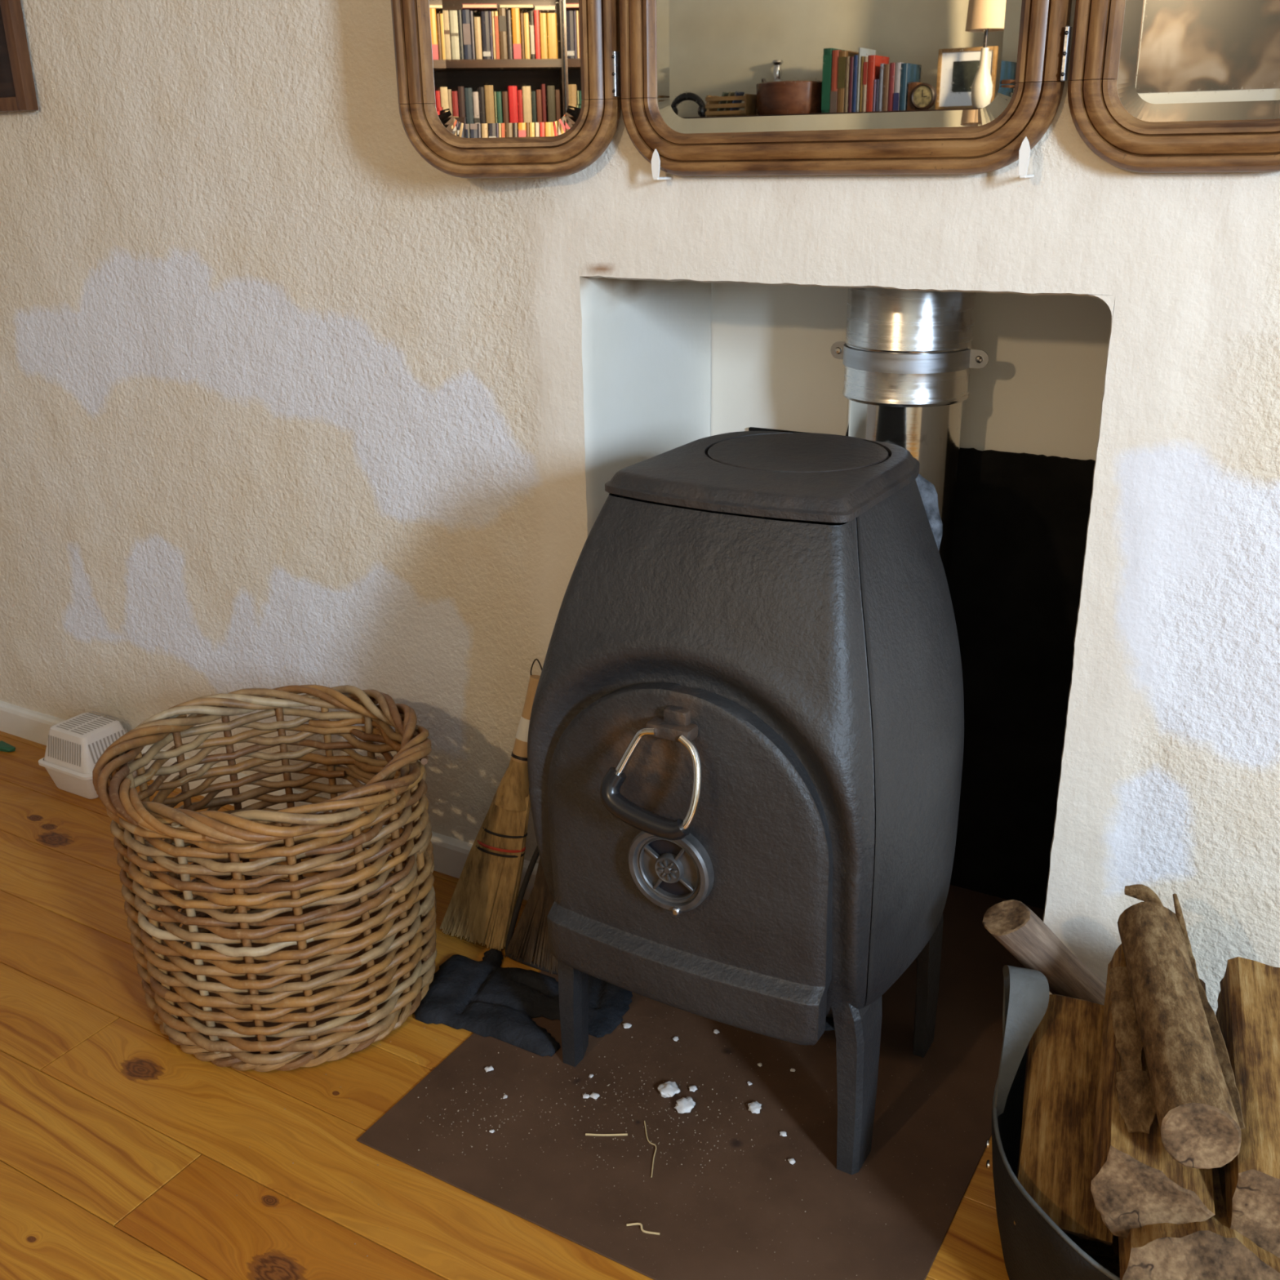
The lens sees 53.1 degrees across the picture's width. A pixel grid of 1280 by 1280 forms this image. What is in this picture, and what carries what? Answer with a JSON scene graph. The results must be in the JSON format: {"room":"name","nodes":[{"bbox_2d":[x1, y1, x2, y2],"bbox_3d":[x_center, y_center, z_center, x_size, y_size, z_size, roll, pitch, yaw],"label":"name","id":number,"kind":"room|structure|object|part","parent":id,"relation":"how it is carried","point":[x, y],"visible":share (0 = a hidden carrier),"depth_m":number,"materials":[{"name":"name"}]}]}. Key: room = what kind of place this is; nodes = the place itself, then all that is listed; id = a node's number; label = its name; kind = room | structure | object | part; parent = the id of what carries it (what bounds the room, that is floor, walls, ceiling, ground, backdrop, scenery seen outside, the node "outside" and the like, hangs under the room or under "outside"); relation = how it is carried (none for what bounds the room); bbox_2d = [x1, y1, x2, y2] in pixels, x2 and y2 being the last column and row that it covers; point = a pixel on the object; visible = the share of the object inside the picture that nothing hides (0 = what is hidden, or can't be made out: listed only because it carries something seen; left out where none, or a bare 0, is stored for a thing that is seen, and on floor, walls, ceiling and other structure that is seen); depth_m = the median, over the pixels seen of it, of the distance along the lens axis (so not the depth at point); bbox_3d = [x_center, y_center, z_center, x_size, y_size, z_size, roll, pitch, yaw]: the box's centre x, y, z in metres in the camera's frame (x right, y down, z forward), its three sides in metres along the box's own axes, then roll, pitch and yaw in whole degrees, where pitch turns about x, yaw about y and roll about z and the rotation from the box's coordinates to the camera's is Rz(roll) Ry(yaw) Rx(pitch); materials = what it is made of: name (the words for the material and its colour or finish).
{"room":"living room","nodes":[
{"label":"living room","id":0,"kind":"room"},
{"bbox_2d":[0,730,1008,1279],"bbox_3d":[-0.314,1.036,0.894,5.550,0.060,3.591,11,24,29],"label":"floor","id":1,"kind":"structure","parent":0,"point":[116,1162],"depth_m":1.75,"materials":[{"name":"brown wood"}]},
{"bbox_2d":[0,740,15,751],"bbox_3d":[-1.459,0.246,2.935,0.072,0.010,0.028,11,24,29],"label":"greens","id":2,"kind":"object","parent":1,"relation":"on","point":[5,747],"visible":1,"depth_m":2.92,"materials":[{"name":"green plant"}]},
{"bbox_2d":[38,711,136,799],"bbox_3d":[-1.182,0.243,2.746,0.170,0.140,0.144,11,24,29],"label":"box","id":3,"kind":"object","parent":1,"relation":"on","point":[74,745],"visible":0.8,"depth_m":2.70,"materials":[{"name":"white plastic"}]},
{"bbox_3d":[-1.181,0.213,2.736,0.151,0.076,0.130,11,24,29],"label":"lid","id":4,"kind":"part","parent":3,"relation":"part of","materials":[{"name":"white plastic"}]},
{"bbox_2d":[44,767,136,799],"bbox_3d":[-1.180,0.283,2.762,0.156,0.054,0.134,11,24,29],"label":"tray","id":5,"kind":"object","parent":3,"relation":"attached to","point":[71,780],"depth_m":2.69,"materials":[{"name":"white plastic"}]},
{"bbox_2d":[92,684,436,1071],"bbox_3d":[-0.563,0.355,2.005,0.487,0.431,0.505,-11,23,-24],"label":"wicker basket","id":6,"kind":"object","parent":1,"relation":"on","point":[308,975],"visible":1,"depth_m":1.86,"materials":[{"name":"brown wicker"}]},
{"bbox_2d":[440,658,542,951],"bbox_3d":[-0.244,0.279,2.111,0.203,0.490,0.099,-4,21,-8],"label":"broom","id":7,"kind":"object","parent":1,"relation":"on","point":[481,908],"visible":0.99,"depth_m":2.14,"materials":[{"name":"plant"}]},
{"bbox_3d":[-0.181,0.130,2.093,0.068,0.145,0.033,-12,23,-28],"label":"handle","id":8,"kind":"part","parent":7,"relation":"part of","materials":[{"name":"brown wood"}]},
{"bbox_2d":[504,845,558,975],"bbox_3d":[-0.159,0.357,2.088,0.126,0.363,0.112,7,22,21],"label":"broom","id":9,"kind":"object","parent":1,"relation":"on","point":[530,937],"visible":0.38,"depth_m":2.10,"materials":[{"name":"brown plant"}]},
{"bbox_2d":[227,1017,964,1279],"bbox_3d":[-0.047,0.676,1.746,0.861,0.004,0.652,11,24,29],"label":"crumbs","id":10,"kind":"object","parent":1,"relation":"on","point":[651,1017],"visible":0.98,"depth_m":1.77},
{"bbox_2d":[356,884,1044,1279],"bbox_3d":[0.197,0.584,1.984,0.747,0.003,1.035,11,24,29],"label":"plate","id":11,"kind":"object","parent":1,"relation":"on","point":[959,1070],"visible":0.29,"depth_m":1.74,"materials":[{"name":"brown metal"}]},
{"bbox_2d":[414,948,559,1056],"bbox_3d":[-0.218,0.562,2.025,0.288,0.019,0.210,11,24,29],"label":"glove","id":12,"kind":"object","parent":11,"relation":"on","point":[484,998],"visible":0.91,"depth_m":2.00,"materials":[{"name":"fabric"}]},
{"bbox_2d":[484,1066,493,1072],"bbox_3d":[-0.221,0.627,1.873,0.013,0.005,0.012,-11,23,-24],"label":"flake","id":13,"kind":"object","parent":11,"relation":"on","point":[487,1068],"visible":1,"depth_m":1.87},
{"bbox_2d":[582,1093,589,1097],"bbox_3d":[-0.076,0.647,1.817,0.010,0.004,0.009,-3,21,-6],"label":"flake","id":14,"kind":"object","parent":11,"relation":"on","point":[584,1095],"visible":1,"depth_m":1.81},
{"bbox_2d":[590,1092,599,1098],"bbox_3d":[-0.064,0.646,1.816,0.014,0.005,0.011,8,22,21],"label":"flake","id":15,"kind":"object","parent":11,"relation":"on","point":[594,1095],"visible":1,"depth_m":1.81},
{"bbox_2d":[585,1133,627,1136],"bbox_3d":[-0.046,0.674,1.744,0.058,0.003,0.004,0,21,1],"label":"straw","id":16,"kind":"object","parent":11,"relation":"on","point":[586,1134],"visible":1,"depth_m":1.74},
{"bbox_2d":[588,974,632,1037],"bbox_3d":[-0.066,0.563,2.022,0.120,0.015,0.156,11,24,29],"label":"glove","id":17,"kind":"object","parent":11,"relation":"on","point":[608,1002],"visible":0.49,"depth_m":2.00,"materials":[{"name":"fabric"}]},
{"bbox_2d":[622,1022,631,1028],"bbox_3d":[-0.020,0.591,1.962,0.012,0.005,0.014,-19,27,-39],"label":"flake","id":18,"kind":"object","parent":11,"relation":"on","point":[626,1025],"visible":1,"depth_m":1.96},
{"bbox_2d":[626,1222,659,1235],"bbox_3d":[0.004,0.731,1.591,0.044,0.005,0.009,9,23,24],"label":"straw","id":19,"kind":"object","parent":11,"relation":"on","point":[631,1224],"visible":1,"depth_m":1.59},
{"bbox_2d":[644,1120,656,1177],"bbox_3d":[0.016,0.682,1.720,0.012,0.003,0.104,-2,21,-4],"label":"straw","id":20,"kind":"object","parent":11,"relation":"on","point":[644,1121],"visible":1,"depth_m":1.72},
{"bbox_2d":[657,1080,679,1097],"bbox_3d":[0.042,0.640,1.820,0.031,0.012,0.029,-6,21,-14],"label":"flake","id":21,"kind":"object","parent":11,"relation":"on","point":[668,1089],"visible":1,"depth_m":1.82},
{"bbox_2d":[672,1036,678,1041],"bbox_3d":[0.054,0.602,1.931,0.011,0.004,0.009,11,24,29],"label":"flake","id":22,"kind":"object","parent":11,"relation":"on","point":[675,1038],"visible":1,"depth_m":1.93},
{"bbox_2d":[674,1096,695,1113],"bbox_3d":[0.063,0.650,1.792,0.026,0.012,0.034,15,26,37],"label":"flake","id":23,"kind":"object","parent":11,"relation":"on","point":[683,1105],"visible":1,"depth_m":1.79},
{"bbox_2d":[688,1085,697,1092],"bbox_3d":[0.075,0.640,1.827,0.013,0.005,0.012,-13,24,-29],"label":"flake","id":24,"kind":"object","parent":11,"relation":"on","point":[692,1088],"visible":1,"depth_m":1.82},
{"bbox_2d":[713,1029,719,1034],"bbox_3d":[0.116,0.595,1.947,0.009,0.004,0.011,-14,25,-32],"label":"flake","id":25,"kind":"object","parent":11,"relation":"on","point":[715,1031],"visible":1,"depth_m":1.94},
{"bbox_2d":[527,431,964,1174],"bbox_3d":[0.141,0.206,1.728,0.516,0.886,0.528,11,24,29],"label":"wood stove","id":26,"kind":"object","parent":11,"relation":"on","point":[745,740],"visible":1,"depth_m":1.54,"materials":[{"name":"metal"}]},
{"bbox_3d":[-0.079,0.477,1.853,0.058,0.297,0.083,11,24,29],"label":"leg","id":27,"kind":"part","parent":26,"relation":"part of","materials":[{"name":"metal"}]},
{"bbox_3d":[0.048,0.263,1.579,0.392,0.431,0.057,11,24,29],"label":"door","id":28,"kind":"part","parent":26,"relation":"part of","materials":[{"name":"metal"}]},
{"bbox_3d":[0.173,-0.219,1.637,0.325,0.026,0.361,11,24,29],"label":"plate","id":29,"kind":"part","parent":26,"relation":"part of","materials":[{"name":"metal"}]},
{"bbox_3d":[0.273,0.545,1.658,0.058,0.297,0.083,11,24,29],"label":"leg","id":30,"kind":"part","parent":26,"relation":"part of","materials":[{"name":"metal"}]},
{"bbox_2d":[802,287,989,585],"bbox_3d":[0.361,-0.580,1.822,0.251,1.090,0.378,11,24,29],"label":"flue pipe","id":31,"kind":"object","parent":26,"relation":"attached to","point":[908,357],"visible":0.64,"depth_m":1.90,"materials":[{"name":"metal"}]},
{"bbox_3d":[0.401,0.466,1.862,0.058,0.297,0.083,11,24,29],"label":"leg","id":32,"kind":"part","parent":26,"relation":"part of","materials":[{"name":"metal"}]},
{"bbox_2d":[747,1101,761,1113],"bbox_3d":[0.160,0.652,1.787,0.019,0.008,0.023,2,21,9],"label":"flake","id":33,"kind":"object","parent":11,"relation":"on","point":[754,1107],"visible":1,"depth_m":1.78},
{"bbox_2d":[779,1131,786,1136],"bbox_3d":[0.195,0.672,1.742,0.010,0.003,0.010,-2,21,-2],"label":"flake","id":34,"kind":"object","parent":11,"relation":"on","point":[781,1133],"visible":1,"depth_m":1.74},
{"bbox_2d":[787,1158,795,1164],"bbox_3d":[0.201,0.690,1.693,0.009,0.004,0.011,-5,21,-10],"label":"flake","id":35,"kind":"object","parent":11,"relation":"on","point":[792,1161],"visible":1,"depth_m":1.69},
{"bbox_2d":[748,426,1095,909],"bbox_3d":[0.485,0.054,2.236,0.663,0.803,0.008,11,24,29],"label":"panel","id":36,"kind":"object","parent":11,"relation":"on","point":[1021,519],"visible":0.33,"depth_m":2.13,"materials":[{"name":"black metal"}]},
{"bbox_2d":[985,964,1119,1279],"bbox_3d":[0.663,0.605,1.453,0.564,0.325,0.524,11,24,29],"label":"bucket","id":37,"kind":"object","parent":1,"relation":"on","point":[1036,1247],"visible":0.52,"depth_m":1.47,"materials":[{"name":"metal"}]},
{"bbox_3d":[0.466,0.489,1.570,0.053,0.185,0.200,5,21,15],"label":"strap handle","id":38,"kind":"part","parent":37,"relation":"part of","materials":[{"name":"grey metal"}]},
{"bbox_2d":[982,899,1106,1004],"bbox_3d":[0.519,0.412,1.605,0.197,0.195,0.071,-5,21,-12],"label":"log","id":39,"kind":"object","parent":37,"relation":"in","point":[1011,922],"visible":0.78,"depth_m":1.56,"materials":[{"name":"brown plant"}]},
{"bbox_2d":[1013,994,1119,1258],"bbox_3d":[0.506,0.563,1.494,0.116,0.204,0.274,6,22,17],"label":"log","id":40,"kind":"object","parent":37,"relation":"in","point":[1055,1167],"visible":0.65,"depth_m":1.46,"materials":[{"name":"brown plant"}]},
{"bbox_2d":[1090,943,1214,1239],"bbox_3d":[0.568,0.487,1.412,0.116,0.157,0.335,7,22,20],"label":"log","id":41,"kind":"object","parent":37,"relation":"in","point":[1136,1183],"visible":0.62,"depth_m":1.30,"materials":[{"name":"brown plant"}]},
{"bbox_2d":[1117,884,1245,1168],"bbox_3d":[0.583,0.403,1.387,0.088,0.103,0.364,3,21,11],"label":"log","id":42,"kind":"object","parent":41,"relation":"on","point":[1197,1098],"visible":1,"depth_m":1.32,"materials":[{"name":"brown wood"}]},
{"bbox_2d":[1118,1167,1279,1279],"bbox_3d":[0.584,0.634,1.306,0.187,0.155,0.266,6,22,19],"label":"log","id":43,"kind":"object","parent":37,"relation":"in","point":[1209,1249],"visible":0.41,"depth_m":1.25,"materials":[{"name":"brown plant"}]},
{"bbox_2d":[1215,956,1279,1257],"bbox_3d":[0.692,0.508,1.368,0.131,0.181,0.344,7,22,19],"label":"log","id":44,"kind":"object","parent":37,"relation":"in","point":[1247,1015],"visible":0.66,"depth_m":1.32,"materials":[{"name":"brown wood"}]},
{"bbox_2d":[0,0,1279,1014],"bbox_3d":[0.369,-0.569,1.567,5.550,2.450,0.012,11,24,29],"label":"wall","id":45,"kind":"structure","parent":0,"point":[289,395],"depth_m":2.07,"materials":[{"name":"paint"}]},
{"bbox_2d":[0,0,38,112],"bbox_3d":[-1.321,-1.284,2.331,0.506,0.605,0.026,11,24,29],"label":"picture","id":46,"kind":"object","parent":45,"relation":"attached to","point":[17,88],"visible":1,"depth_m":2.29,"materials":[{"name":"brown wood"}]},
{"bbox_3d":[-1.317,-1.012,2.433,0.454,0.024,0.026,11,24,29],"label":"frame","id":47,"kind":"part","parent":46,"relation":"part of","materials":[{"name":"brown wood"}]},
{"bbox_2d":[0,700,538,900],"bbox_3d":[-1.062,0.265,2.781,2.200,0.072,0.022,11,24,29],"label":"baseboard","id":48,"kind":"structure","parent":45,"relation":"attached to","point":[451,855],"depth_m":2.66,"materials":[{"name":"paint"}]},
{"bbox_2d":[391,0,1279,178],"bbox_3d":[0.222,-0.881,1.499,1.217,0.634,0.099,9,23,24],"label":"mirror","id":49,"kind":"object","parent":45,"relation":"attached to","point":[486,88],"visible":1,"depth_m":1.58,"materials":[{"name":"brown wood"}]},
{"bbox_2d":[428,0,583,137],"bbox_3d":[-0.185,-0.946,1.686,0.216,0.534,0.001,3,21,11],"label":"mirror glass","id":50,"kind":"object","parent":49,"relation":"attached to","point":[498,68],"depth_m":1.75,"materials":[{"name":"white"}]},
{"bbox_3d":[-0.182,-0.694,1.777,0.316,0.098,0.026,3,21,11],"label":"frame rail","id":51,"kind":"part","parent":49,"relation":"part of","materials":[{"name":"brown wood"}]},
{"bbox_2d":[651,149,671,180],"bbox_3d":[0.030,-0.642,1.727,0.012,0.039,0.038,11,24,29],"label":"mirror clip","id":52,"kind":"object","parent":49,"relation":"attached to","point":[655,162],"visible":1,"depth_m":1.71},
{"bbox_2d":[656,0,1022,133],"bbox_3d":[0.225,-0.887,1.514,0.482,0.534,0.001,11,24,29],"label":"mirror glass","id":53,"kind":"object","parent":49,"relation":"attached to","point":[723,66],"depth_m":1.57,"materials":[{"name":"clear"}]},
{"bbox_3d":[0.227,-0.635,1.605,0.582,0.098,0.026,11,24,29],"label":"frame rail","id":54,"kind":"part","parent":49,"relation":"part of","materials":[{"name":"brown wood"}]},
{"bbox_2d":[1018,136,1034,177],"bbox_3d":[0.453,-0.563,1.492,0.012,0.045,0.038,11,24,29],"label":"mirror clip","id":55,"kind":"object","parent":49,"relation":"attached to","point":[1024,150],"visible":1,"depth_m":1.48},
{"bbox_3d":[0.620,-0.559,1.388,0.316,0.098,0.026,11,24,29],"label":"frame rail","id":56,"kind":"part","parent":49,"relation":"part of","materials":[{"name":"brown wood"}]},
{"bbox_2d":[1116,0,1279,121],"bbox_3d":[0.619,-0.811,1.296,0.216,0.534,0.001,11,24,29],"label":"mirror glass","id":57,"kind":"object","parent":49,"relation":"attached to","point":[1178,60],"depth_m":1.38,"materials":[{"name":"clear"}]},
{"bbox_2d":[579,275,1115,920],"bbox_3d":[0.347,-0.022,2.043,0.752,1.091,0.409,11,24,29],"label":"wall niche","id":58,"kind":"object","parent":45,"relation":"in","point":[646,342],"visible":0.2,"depth_m":2.04,"materials":[{"name":"paint"}]},
{"bbox_2d":[710,282,1111,460],"bbox_3d":[0.370,-0.324,1.979,0.750,1.700,0.308,11,24,29],"label":"wall","id":59,"kind":"structure","parent":0,"point":[1039,390],"depth_m":2.05,"materials":[{"name":"paint"}]}
]}

